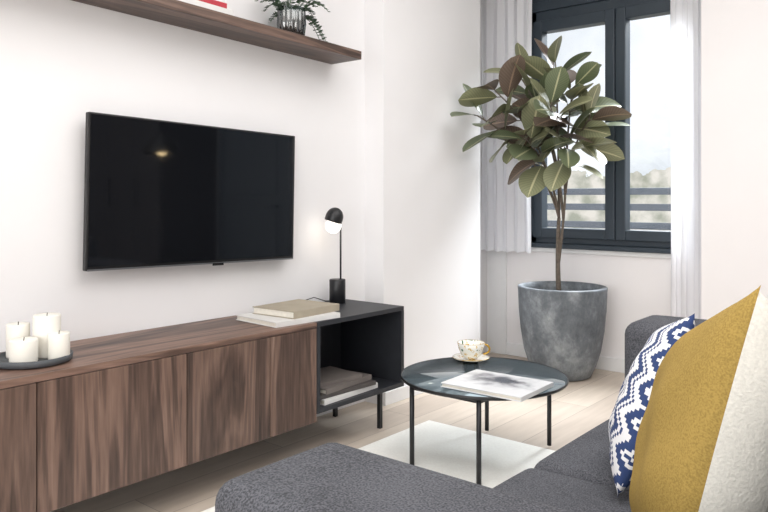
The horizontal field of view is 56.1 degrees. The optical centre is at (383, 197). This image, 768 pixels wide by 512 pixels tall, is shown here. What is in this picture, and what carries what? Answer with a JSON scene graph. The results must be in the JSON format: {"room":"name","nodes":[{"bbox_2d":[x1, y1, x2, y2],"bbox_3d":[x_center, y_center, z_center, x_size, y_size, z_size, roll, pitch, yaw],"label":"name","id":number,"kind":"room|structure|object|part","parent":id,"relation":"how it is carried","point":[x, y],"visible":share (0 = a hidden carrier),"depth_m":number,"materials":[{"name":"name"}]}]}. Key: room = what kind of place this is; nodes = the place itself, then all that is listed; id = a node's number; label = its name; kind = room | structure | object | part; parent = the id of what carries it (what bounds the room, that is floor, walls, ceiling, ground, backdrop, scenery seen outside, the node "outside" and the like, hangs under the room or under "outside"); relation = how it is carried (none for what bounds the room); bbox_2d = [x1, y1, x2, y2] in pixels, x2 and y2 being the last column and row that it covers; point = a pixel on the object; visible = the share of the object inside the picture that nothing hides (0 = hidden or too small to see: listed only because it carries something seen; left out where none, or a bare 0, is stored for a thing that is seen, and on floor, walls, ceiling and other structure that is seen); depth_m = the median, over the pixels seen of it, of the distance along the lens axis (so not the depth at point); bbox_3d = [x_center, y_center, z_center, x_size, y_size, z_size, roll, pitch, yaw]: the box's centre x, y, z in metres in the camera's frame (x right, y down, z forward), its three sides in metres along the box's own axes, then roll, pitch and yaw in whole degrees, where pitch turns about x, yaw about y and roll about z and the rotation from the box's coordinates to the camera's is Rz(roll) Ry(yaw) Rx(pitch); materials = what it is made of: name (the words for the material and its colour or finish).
{"room":"living room","nodes":[
{"label":"living room","id":0,"kind":"room"},
{"bbox_2d":[0,0,486,416],"bbox_3d":[-1.350,-0.240,2.538,0.580,2.620,6.980,0,0,40],"label":"wall","id":1,"kind":"structure","parent":0,"point":[378,141],"depth_m":3.37,"materials":[{"name":"paint"}]},
{"bbox_2d":[83,112,294,271],"bbox_3d":[-0.753,-0.009,2.946,0.068,0.573,0.996,0,-1,40],"label":"television","id":2,"kind":"object","parent":1,"relation":"attached to","point":[158,193],"visible":1,"depth_m":2.84,"materials":[{"name":"black"}]},
{"bbox_2d":[72,0,361,63],"bbox_3d":[-0.887,-0.718,2.688,0.199,0.040,2.200,0,-2,40],"label":"wall shelf","id":3,"kind":"object","parent":1,"relation":"attached to","point":[178,13],"visible":1,"depth_m":2.93,"materials":[{"name":"brown wood"}]},
{"bbox_2d":[179,0,232,15],"bbox_3d":[-0.760,-0.772,2.829,0.161,0.077,0.303,0,-2,40],"label":"book stack","id":4,"kind":"object","parent":3,"relation":"in","point":[217,5],"visible":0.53,"depth_m":2.82,"materials":[{"name":"paper"}]},
{"bbox_2d":[255,0,329,41],"bbox_3d":[-0.400,-0.831,3.223,0.250,0.230,0.352,0,0,40],"label":"potted fern","id":5,"kind":"object","parent":3,"relation":"on","point":[292,18],"visible":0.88,"depth_m":3.19,"materials":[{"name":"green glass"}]},
{"bbox_2d":[277,5,305,35],"bbox_3d":[-0.416,-0.787,3.239,0.132,0.135,0.130,0,0,40],"label":"glass vase","id":6,"kind":"object","parent":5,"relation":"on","point":[292,18],"depth_m":3.18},
{"bbox_2d":[384,385,423,405],"bbox_3d":[0.299,1.035,4.061,0.012,0.070,0.930,0,0,40],"label":"baseboard","id":7,"kind":"structure","parent":1,"relation":"attached to","point":[401,393],"depth_m":3.78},
{"bbox_2d":[50,352,624,511],"bbox_3d":[0.312,1.120,1.158,4.900,0.100,6.980,0,0,40],"label":"floor","id":8,"kind":"structure","parent":0,"point":[583,405],"depth_m":3.31,"materials":[{"name":"brown wood"}]},
{"bbox_2d":[0,299,403,511],"bbox_3d":[-0.814,0.789,2.603,0.398,0.562,2.364,0,0,40],"label":"sideboard","id":9,"kind":"object","parent":8,"relation":"on","point":[128,408],"visible":0.8,"depth_m":2.44,"materials":[{"name":"brown wood"}]},
{"bbox_3d":[-1.215,0.724,1.824,0.020,0.383,0.652,0,0,40],"label":"panel","id":10,"kind":"part","parent":9,"relation":"part of","materials":[{"name":"brown wood"}]},
{"bbox_2d":[0,312,72,369],"bbox_3d":[-1.087,0.433,2.230,0.230,0.148,0.230,0,0,40],"label":"tray","id":11,"kind":"object","parent":9,"relation":"on","point":[48,345],"visible":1,"depth_m":2.21,"materials":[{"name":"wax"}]},
{"bbox_2d":[6,322,29,358],"bbox_3d":[-1.144,0.441,2.252,0.068,0.110,0.068,0,0,40],"label":"candle","id":12,"kind":"object","parent":11,"relation":"on","point":[15,329],"depth_m":2.23,"materials":[{"name":"wax"}]},
{"bbox_2d":[9,337,37,362],"bbox_3d":[-1.087,0.458,2.173,0.080,0.077,0.080,0,0,40],"label":"candle","id":13,"kind":"object","parent":11,"relation":"on","point":[21,349],"depth_m":2.14,"materials":[{"name":"wax"}]},
{"bbox_2d":[32,312,60,358],"bbox_3d":[-1.059,0.428,2.261,0.082,0.137,0.082,0,0,40],"label":"candle","id":14,"kind":"object","parent":11,"relation":"on","point":[43,324],"depth_m":2.22,"materials":[{"name":"wax"}]},
{"bbox_2d":[48,330,69,359],"bbox_3d":[-1.006,0.453,2.228,0.064,0.087,0.064,0,0,40],"label":"candle","id":15,"kind":"object","parent":11,"relation":"on","point":[58,340],"depth_m":2.20,"materials":[{"name":"wax"}]},
{"bbox_3d":[-0.843,0.724,2.272,0.020,0.383,0.505,0,0,40],"label":"panel","id":16,"kind":"part","parent":9,"relation":"part of","materials":[{"name":"brown wood"}]},
{"bbox_3d":[-0.561,0.724,2.611,0.020,0.383,0.371,0,0,40],"label":"panel","id":17,"kind":"part","parent":9,"relation":"part of","materials":[{"name":"brown wood"}]},
{"bbox_2d":[236,299,339,327],"bbox_3d":[-0.395,0.481,3.030,0.293,0.051,0.375,0,0,40],"label":"book stack","id":18,"kind":"object","parent":9,"relation":"on","point":[298,311],"visible":1,"depth_m":2.97,"materials":[{"name":"paper"}]},
{"bbox_3d":[-0.362,0.724,2.851,0.020,0.383,0.248,0,0,40],"label":"panel","id":19,"kind":"part","parent":9,"relation":"part of","materials":[{"name":"brown wood"}]},
{"bbox_2d":[306,207,344,303],"bbox_3d":[-0.286,0.277,3.443,0.226,0.462,0.094,0,0,-35],"label":"table lamp","id":20,"kind":"object","parent":9,"relation":"on","point":[334,216],"visible":1,"depth_m":3.45,"materials":[{"name":"black metal"}]},
{"bbox_3d":[-0.244,0.133,3.469,0.078,0.078,0.078,0,0,40],"label":"bulb globe","id":21,"kind":"part","parent":20,"relation":"part of","materials":[{"name":"white glass"}]},
{"bbox_3d":[-0.236,0.082,3.472,0.086,0.072,0.086,15,-4,39],"label":"lamp shade","id":22,"kind":"part","parent":20,"relation":"part of","materials":[{"name":"black metal"}]},
{"bbox_2d":[320,366,377,405],"bbox_3d":[-0.246,0.825,3.217,0.285,0.078,0.376,0,0,40],"label":"book stack","id":23,"kind":"object","parent":9,"relation":"in","point":[336,384],"visible":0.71,"depth_m":3.15,"materials":[{"name":"paper"}]},
{"bbox_2d":[201,420,554,511],"bbox_3d":[0.254,1.064,2.246,1.580,0.012,1.780,0,0,40],"label":"rug","id":24,"kind":"object","parent":8,"relation":"on","point":[442,448],"visible":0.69,"depth_m":2.99,"materials":[{"name":"fabric"}]},
{"bbox_2d":[401,357,568,484],"bbox_3d":[0.409,0.892,2.964,0.680,0.331,0.680,0,0,40],"label":"coffee table","id":25,"kind":"object","parent":24,"relation":"on","point":[427,376],"visible":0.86,"depth_m":2.96,"materials":[{"name":"black glass"}]},
{"bbox_2d":[452,340,489,361],"bbox_3d":[0.390,0.688,3.226,0.167,0.083,0.167,0,0,40],"label":"teacup","id":26,"kind":"object","parent":25,"relation":"on","point":[470,350],"visible":1,"depth_m":3.20,"materials":[{"name":"ceramic"}]},
{"bbox_2d":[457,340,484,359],"bbox_3d":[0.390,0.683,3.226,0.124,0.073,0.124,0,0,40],"label":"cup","id":27,"kind":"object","parent":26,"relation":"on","point":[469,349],"depth_m":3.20,"materials":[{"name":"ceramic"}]},
{"bbox_3d":[0.409,0.735,2.964,0.670,0.010,0.670,0,0,40],"label":"glass","id":28,"kind":"part","parent":25,"relation":"part of","materials":[{"name":"blue"}]},
{"bbox_2d":[441,369,552,401],"bbox_3d":[0.436,0.718,2.771,0.349,0.017,0.282,0,0,40],"label":"magazine","id":29,"kind":"object","parent":25,"relation":"on","point":[493,384],"visible":1,"depth_m":2.74,"materials":[{"name":"paper"}]},
{"bbox_2d":[215,315,705,511],"bbox_3d":[0.715,0.668,1.522,1.005,0.805,1.945,0,0,40],"label":"sofa","id":30,"kind":"object","parent":8,"relation":"on","point":[328,477],"visible":0.41,"depth_m":1.09,"materials":[{"name":"grey fabric"}]},
{"bbox_3d":[0.185,0.713,0.873,0.950,0.594,0.270,0,0,40],"label":"arm","id":31,"kind":"part","parent":30,"relation":"part of"},
{"bbox_2d":[493,468,630,511],"bbox_3d":[0.417,0.723,1.281,0.715,0.195,0.647,0,0,40],"label":"seat cushion","id":32,"kind":"object","parent":30,"relation":"on","point":[559,489],"depth_m":1.56,"materials":[{"name":"grey fabric"}]},
{"bbox_2d":[534,419,629,490],"bbox_3d":[0.870,0.723,1.826,0.715,0.195,0.764,0,0,40],"label":"seat cushion","id":33,"kind":"object","parent":30,"relation":"on","point":[587,457],"depth_m":1.76,"materials":[{"name":"grey fabric"}]},
{"bbox_2d":[608,313,694,496],"bbox_3d":[0.612,0.430,1.659,0.185,0.370,0.436,0,0,20],"label":"patterned pillow","id":34,"kind":"object","parent":30,"relation":"on","point":[633,398],"visible":0.57,"depth_m":1.55,"materials":[{"name":"blue fabric"}]},
{"bbox_3d":[1.247,0.708,2.178,0.985,0.604,0.255,0,0,40],"label":"arm","id":35,"kind":"part","parent":30,"relation":"part of"},
{"bbox_2d":[629,285,767,511],"bbox_3d":[0.532,0.367,1.193,0.244,0.495,0.397,0,0,6],"label":"pillow","id":36,"kind":"object","parent":30,"relation":"on","point":[701,445],"visible":1,"depth_m":1.02,"materials":[{"name":"fabric"}]},
{"bbox_2d":[450,36,631,381],"bbox_3d":[0.869,0.057,4.221,1.044,2.026,0.748,0,0,-4],"label":"rubber plant","id":37,"kind":"object","parent":8,"relation":"on","point":[562,323],"visible":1,"depth_m":4.11,"materials":[{"name":"green plant"}]},
{"bbox_3d":[1.075,0.800,4.346,0.528,0.540,0.528,0,0,40],"label":"pot","id":38,"kind":"part","parent":37,"relation":"part of","materials":[{"name":"concrete"}]},
{"bbox_2d":[507,0,767,358],"bbox_3d":[2.497,-0.240,3.555,4.600,2.620,0.500,0,0,40],"label":"wall","id":39,"kind":"structure","parent":0,"point":[734,33],"depth_m":3.82,"materials":[{"name":"paint"}]},
{"bbox_2d":[487,250,506,354],"bbox_3d":[0.779,0.693,4.968,0.150,0.755,0.020,0,0,40],"label":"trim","id":40,"kind":"structure","parent":39,"relation":"attached to","point":[496,261],"depth_m":4.96,"materials":[{"name":"white paint"}]},
{"bbox_2d":[506,342,624,372],"bbox_3d":[1.352,1.028,4.496,1.335,0.085,0.014,0,0,40],"label":"baseboard","id":41,"kind":"structure","parent":39,"relation":"attached to","point":[514,349],"depth_m":4.48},
{"bbox_2d":[532,0,603,12],"bbox_3d":[1.439,-1.320,4.479,1.150,0.180,0.110,0,0,40],"label":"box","id":42,"kind":"object","parent":39,"relation":"attached to","point":[537,5],"visible":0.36,"depth_m":4.69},
{"bbox_2d":[531,0,670,247],"bbox_3d":[1.434,-0.468,4.473,1.150,1.525,0.125,0,0,40],"label":"window","id":43,"kind":"structure","parent":39,"relation":"in","point":[606,4],"depth_m":4.42,"materials":[{"name":"black metal"}]},
{"bbox_3d":[1.226,-0.453,4.620,0.553,1.425,0.085,0,0,40],"label":"sash","id":44,"kind":"part","parent":43,"relation":"part of","materials":[{"name":"black metal"}]},
{"bbox_3d":[1.636,-0.453,4.280,0.502,1.425,0.085,0,0,40],"label":"sash","id":45,"kind":"part","parent":43,"relation":"part of","materials":[{"name":"black metal"}]},
{"bbox_2d":[531,242,670,253],"bbox_3d":[1.393,0.310,4.439,1.170,0.030,0.050,0,0,40],"label":"sill","id":46,"kind":"structure","parent":39,"relation":"attached to","point":[533,244],"depth_m":4.43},
{"bbox_2d":[531,247,670,258],"bbox_3d":[1.350,0.340,4.494,1.335,0.030,0.020,0,0,40],"label":"trim","id":47,"kind":"structure","parent":39,"relation":"attached to","point":[536,249],"depth_m":4.46,"materials":[{"name":"white paint"}]},
{"bbox_3d":[1.214,-1.530,4.451,1.479,0.023,0.024,0,0,40],"label":"rail","id":48,"kind":"object","parent":39,"relation":"attached to","visible":0},
{"bbox_2d":[481,0,531,253],"bbox_3d":[0.808,-0.575,4.788,0.385,1.871,0.054,0,0,40],"label":"curtain","id":49,"kind":"object","parent":48,"relation":"hanging from","point":[505,210],"visible":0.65,"depth_m":4.81,"materials":[{"name":"white fabric"}]},
{"bbox_2d":[670,0,700,318],"bbox_3d":[1.701,-0.412,4.045,0.185,2.196,0.048,0,0,40],"label":"curtain","id":50,"kind":"object","parent":48,"relation":"hanging from","point":[685,15],"visible":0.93,"depth_m":4.04,"materials":[{"name":"white fabric"}]},
{"label":"outside","id":51,"kind":"structure","parent":0,"visible":0},
{"bbox_2d":[547,188,670,229],"bbox_3d":[2.104,0.645,4.882,7.000,1.450,1.000,0,0,40],"label":"balcony railing","id":52,"kind":"object","parent":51,"point":[576,191],"visible":0.02,"depth_m":5.61,"materials":[{"name":"grey metal"}]}
]}

